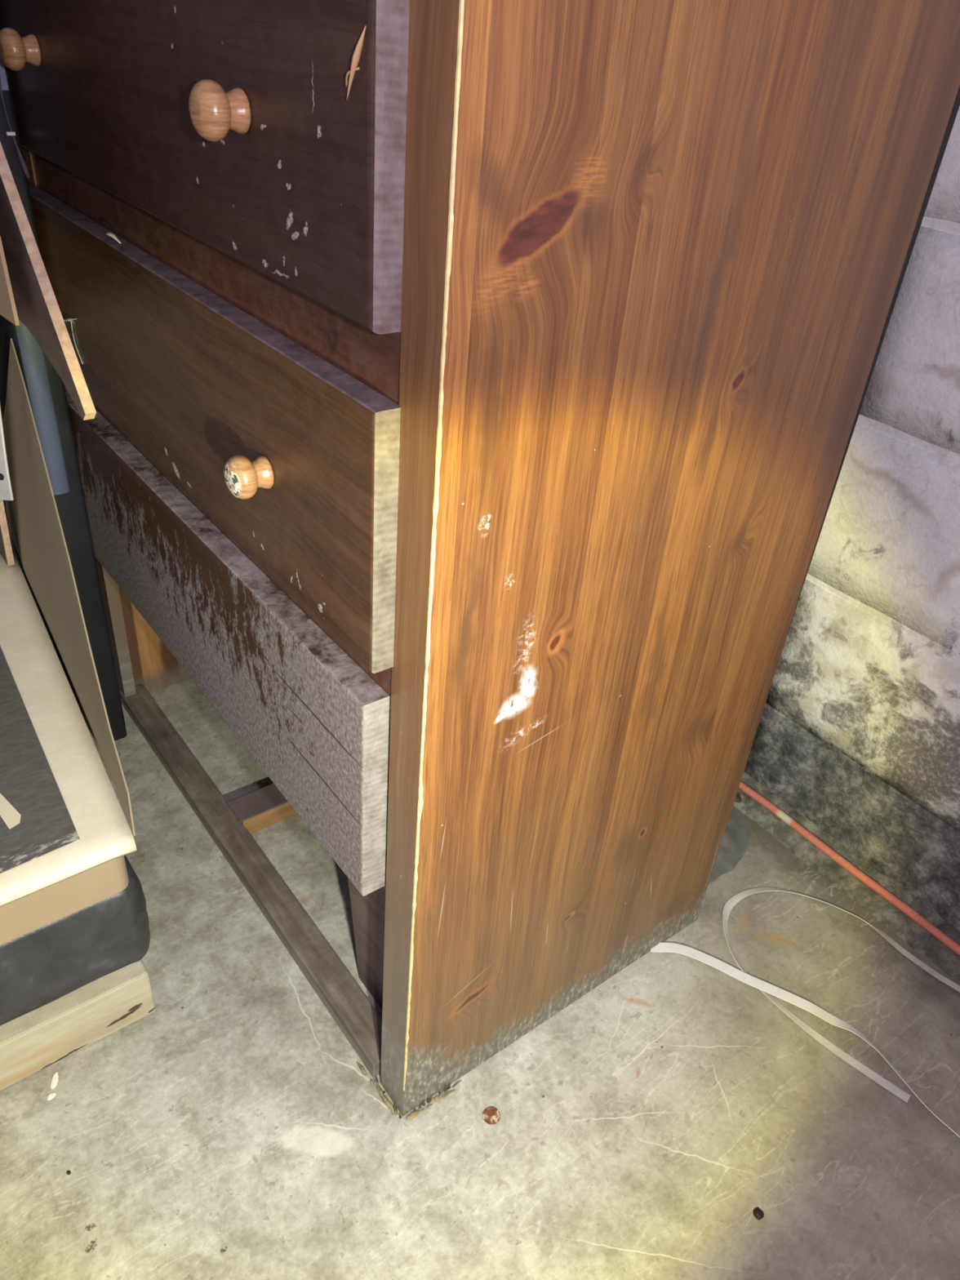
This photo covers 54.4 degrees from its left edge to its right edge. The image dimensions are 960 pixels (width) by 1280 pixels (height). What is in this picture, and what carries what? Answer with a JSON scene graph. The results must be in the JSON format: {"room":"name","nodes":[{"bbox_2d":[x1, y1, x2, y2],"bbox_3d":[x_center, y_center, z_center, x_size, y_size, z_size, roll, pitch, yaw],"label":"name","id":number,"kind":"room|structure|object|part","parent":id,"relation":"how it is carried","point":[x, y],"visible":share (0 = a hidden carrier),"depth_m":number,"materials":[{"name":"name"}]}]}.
{"room":"basement","nodes":[
{"label":"basement","id":0,"kind":"room"},
{"bbox_2d":[0,679,959,1279],"bbox_3d":[-0.661,0.671,0.707,3.100,0.100,4.600,-20,42,-32],"label":"floor","id":1,"kind":"structure","parent":0,"point":[232,1130],"depth_m":0.97,"materials":[{"name":"concrete"}]},
{"bbox_2d":[47,1093,56,1100],"bbox_3d":[-0.435,0.464,0.949,0.006,0.002,0.009,21,37,22],"label":"chip","id":2,"kind":"object","parent":1,"relation":"on","point":[51,1095],"visible":1,"depth_m":0.95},
{"bbox_2d":[50,1071,58,1088],"bbox_3d":[-0.438,0.454,0.963,0.007,0.002,0.018,-1,35,-9],"label":"chip","id":3,"kind":"object","parent":1,"relation":"on","point":[55,1079],"visible":1,"depth_m":0.96,"materials":[{"name":"white paint"}]},
{"bbox_2d":[0,27,126,741],"bbox_3d":[-0.651,-0.354,1.273,0.044,0.949,0.493,-20,42,-32],"label":"case","id":4,"kind":"object","parent":1,"relation":"on","point":[46,390],"visible":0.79,"depth_m":1.13,"materials":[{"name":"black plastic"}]},
{"bbox_3d":[-0.508,-0.283,1.082,0.025,0.248,0.007,-20,42,-32],"label":"slate panel","id":5,"kind":"part","parent":4,"relation":"part of","materials":[{"name":"blue plastic"}]},
{"bbox_2d":[0,959,155,1090],"bbox_3d":[-0.785,0.269,1.126,0.501,0.070,0.767,-20,42,-32],"label":"block","id":6,"kind":"object","parent":1,"relation":"on","point":[33,1042],"visible":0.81,"depth_m":0.97,"materials":[{"name":"beige wood"}]},
{"bbox_2d":[0,855,150,1026],"bbox_3d":[-0.766,0.193,1.072,0.524,0.120,0.734,-20,42,-32],"label":"slab","id":7,"kind":"object","parent":6,"relation":"on","point":[46,963],"visible":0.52,"depth_m":0.93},
{"bbox_2d":[0,235,137,945],"bbox_3d":[-0.691,-0.183,0.849,0.559,0.758,0.746,-20,42,-32],"label":"picture frame","id":8,"kind":"object","parent":7,"relation":"on","point":[66,836],"depth_m":0.98,"materials":[{"name":"beige wood"}]},
{"bbox_3d":[-0.523,-0.293,0.974,0.025,0.312,0.027,4,34,-2],"label":"metal strip","id":9,"kind":"part","parent":8,"relation":"part of","materials":[{"name":"silver metal"}]},
{"bbox_3d":[-0.610,0.138,0.935,0.333,0.001,0.412,-20,42,-32],"label":"printed panel","id":10,"kind":"part","parent":8,"relation":"part of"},
{"bbox_2d":[0,142,96,565],"bbox_3d":[-0.481,-0.385,0.884,0.008,0.935,0.600,-20,42,-32],"label":"board","id":11,"kind":"object","parent":8,"relation":"on","point":[37,306],"visible":0.89,"depth_m":0.74,"materials":[{"name":"brown wood"}]},
{"bbox_3d":[-0.720,0.081,1.024,0.546,0.020,0.746,-20,42,-32],"label":"lid","id":12,"kind":"part","parent":8,"relation":"part of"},
{"bbox_2d":[0,0,959,1120],"bbox_3d":[-0.124,-0.267,1.004,0.516,1.193,0.872,-20,42,-32],"label":"dresser","id":13,"kind":"object","parent":1,"relation":"on","point":[472,428],"visible":0.99,"depth_m":0.69,"materials":[{"name":"brown wood"}]},
{"bbox_3d":[-0.413,-0.529,0.837,0.031,0.033,0.033,-20,42,-32],"label":"knob","id":14,"kind":"part","parent":13,"relation":"part of","materials":[{"name":"brown wood"}]},
{"bbox_2d":[63,317,83,364],"bbox_3d":[-0.448,-0.333,1.021,0.006,0.052,0.058,-20,42,-32],"label":"nail","id":15,"kind":"object","parent":13,"relation":"attached to","point":[70,319],"visible":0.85,"depth_m":1.02,"materials":[{"name":"grey metal"}]},
{"bbox_2d":[104,232,120,243],"bbox_3d":[-0.339,-0.371,0.859,0.006,0.005,0.039,-20,42,-32],"label":"paper scrap","id":16,"kind":"object","parent":13,"relation":"on","point":[110,234],"visible":1,"depth_m":0.85,"materials":[{"name":"white paper"}]},
{"bbox_3d":[-0.340,-0.458,1.272,0.432,1.169,0.022,-20,42,-32],"label":"panel","id":17,"kind":"part","parent":13,"relation":"part of","materials":[{"name":"brown wood"}]},
{"bbox_3d":[-0.101,-0.502,0.827,0.440,0.204,0.738,-20,42,-32],"label":"drawer","id":18,"kind":"part","parent":13,"relation":"part of","materials":[{"name":"brown wood"}]},
{"bbox_3d":[-0.118,-0.300,0.964,0.438,0.195,0.740,-20,42,-32],"label":"drawer","id":19,"kind":"part","parent":13,"relation":"part of","materials":[{"name":"brown wood"}]},
{"bbox_3d":[-0.261,-0.346,0.796,0.018,0.050,0.740,-20,42,-32],"label":"drawer rail","id":20,"kind":"part","parent":13,"relation":"part of","materials":[{"name":"brown wood"}]},
{"bbox_3d":[-0.159,-0.322,0.569,0.031,0.033,0.033,-20,42,-32],"label":"knob","id":21,"kind":"part","parent":13,"relation":"part of","materials":[{"name":"brown wood"}]},
{"bbox_3d":[-0.139,-0.108,1.097,0.442,0.210,0.734,-20,42,-32],"label":"drawer","id":22,"kind":"part","parent":13,"relation":"part of","materials":[{"name":"brown wood"}]},
{"bbox_3d":[-0.279,-0.149,0.930,0.018,0.050,0.740,-20,42,-32],"label":"drawer rail","id":23,"kind":"part","parent":13,"relation":"part of","materials":[{"name":"brown wood"}]},
{"bbox_3d":[-0.174,-0.123,0.703,0.031,0.033,0.033,-20,42,-32],"label":"knob","id":24,"kind":"part","parent":13,"relation":"part of","materials":[{"name":"brown wood"}]},
{"bbox_3d":[-0.323,0.267,1.232,0.037,0.024,0.751,-20,42,-32],"label":"plinth rail","id":25,"kind":"part","parent":13,"relation":"part of","materials":[{"name":"brown wood"}]},
{"bbox_2d":[345,25,366,100],"bbox_3d":[-0.063,-0.287,0.466,0.004,0.033,0.018,-20,42,-32],"label":"wood","id":26,"kind":"object","parent":13,"relation":"attached to","point":[356,56],"visible":1,"depth_m":0.46,"materials":[{"name":"beige wood"}]},
{"bbox_3d":[-0.295,0.026,1.050,0.018,0.030,0.740,-20,42,-32],"label":"drawer rail","id":27,"kind":"part","parent":13,"relation":"part of","materials":[{"name":"beige wood"}]},
{"bbox_3d":[0.078,-0.372,1.115,0.014,1.070,0.846,-20,42,-32],"label":"panel","id":28,"kind":"part","parent":13,"relation":"part of","materials":[{"name":"brown wood"}]},
{"bbox_2d":[482,1106,500,1124],"bbox_3d":[0.012,0.492,0.968,0.019,0.001,0.019,-20,42,-32],"label":"disc","id":29,"kind":"object","parent":1,"relation":"on","point":[491,1115],"visible":1,"depth_m":0.97,"materials":[{"name":"brown"}]},
{"bbox_2d":[708,807,751,884],"bbox_3d":[0.264,0.242,1.355,0.189,0.013,0.271,-20,42,-32],"label":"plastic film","id":30,"kind":"object","parent":1,"relation":"on","point":[735,842],"visible":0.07,"depth_m":1.31,"materials":[{"name":"plastic"}]},
{"bbox_2d":[734,793,742,803],"bbox_3d":[0.344,0.212,1.376,0.093,0.009,0.018,30,41,31],"label":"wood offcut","id":31,"kind":"object","parent":30,"relation":"on","point":[738,799],"visible":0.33,"depth_m":1.35,"materials":[{"name":"brown wood"}]},
{"bbox_2d":[752,1207,764,1220],"bbox_3d":[0.270,0.556,0.906,0.010,0.006,0.010,-20,42,-32],"label":"lump","id":32,"kind":"object","parent":1,"relation":"on","point":[757,1212],"visible":1,"depth_m":0.90,"materials":[{"name":"black"}]},
{"bbox_2d":[650,942,959,1137],"bbox_3d":[0.396,0.452,1.065,0.439,0.013,0.076,28,41,30],"label":"strap","id":33,"kind":"object","parent":1,"relation":"on","point":[704,957],"visible":1,"depth_m":1.11,"materials":[{"name":"white plastic"}]},
{"bbox_2d":[722,887,959,1102],"bbox_3d":[0.448,0.408,1.143,0.219,0.009,0.319,-20,42,-32],"label":"strap","id":34,"kind":"object","parent":1,"relation":"on","point":[738,897],"visible":1,"depth_m":1.14,"materials":[{"name":"white plastic"}]},
{"bbox_2d":[744,106,959,931],"bbox_3d":[0.604,-0.731,0.774,0.201,2.438,4.666,-20,42,-32],"label":"wall","id":35,"kind":"structure","parent":0,"point":[858,731],"depth_m":1.14,"materials":[{"name":"grey concrete"}]},
{"bbox_2d":[733,770,959,983],"bbox_3d":[0.406,0.230,1.378,0.074,0.032,4.600,-20,42,-32],"label":"trim","id":36,"kind":"structure","parent":35,"relation":"attached to","point":[908,931],"depth_m":1.26,"materials":[{"name":"grey concrete"}]},
{"bbox_2d":[738,781,959,955],"bbox_3d":[0.555,0.350,1.217,0.016,0.011,1.100,-20,42,-32],"label":"cord","id":37,"kind":"object","parent":36,"relation":"on","point":[916,917],"visible":0.74,"depth_m":1.26,"materials":[{"name":"red plastic"}]}
]}

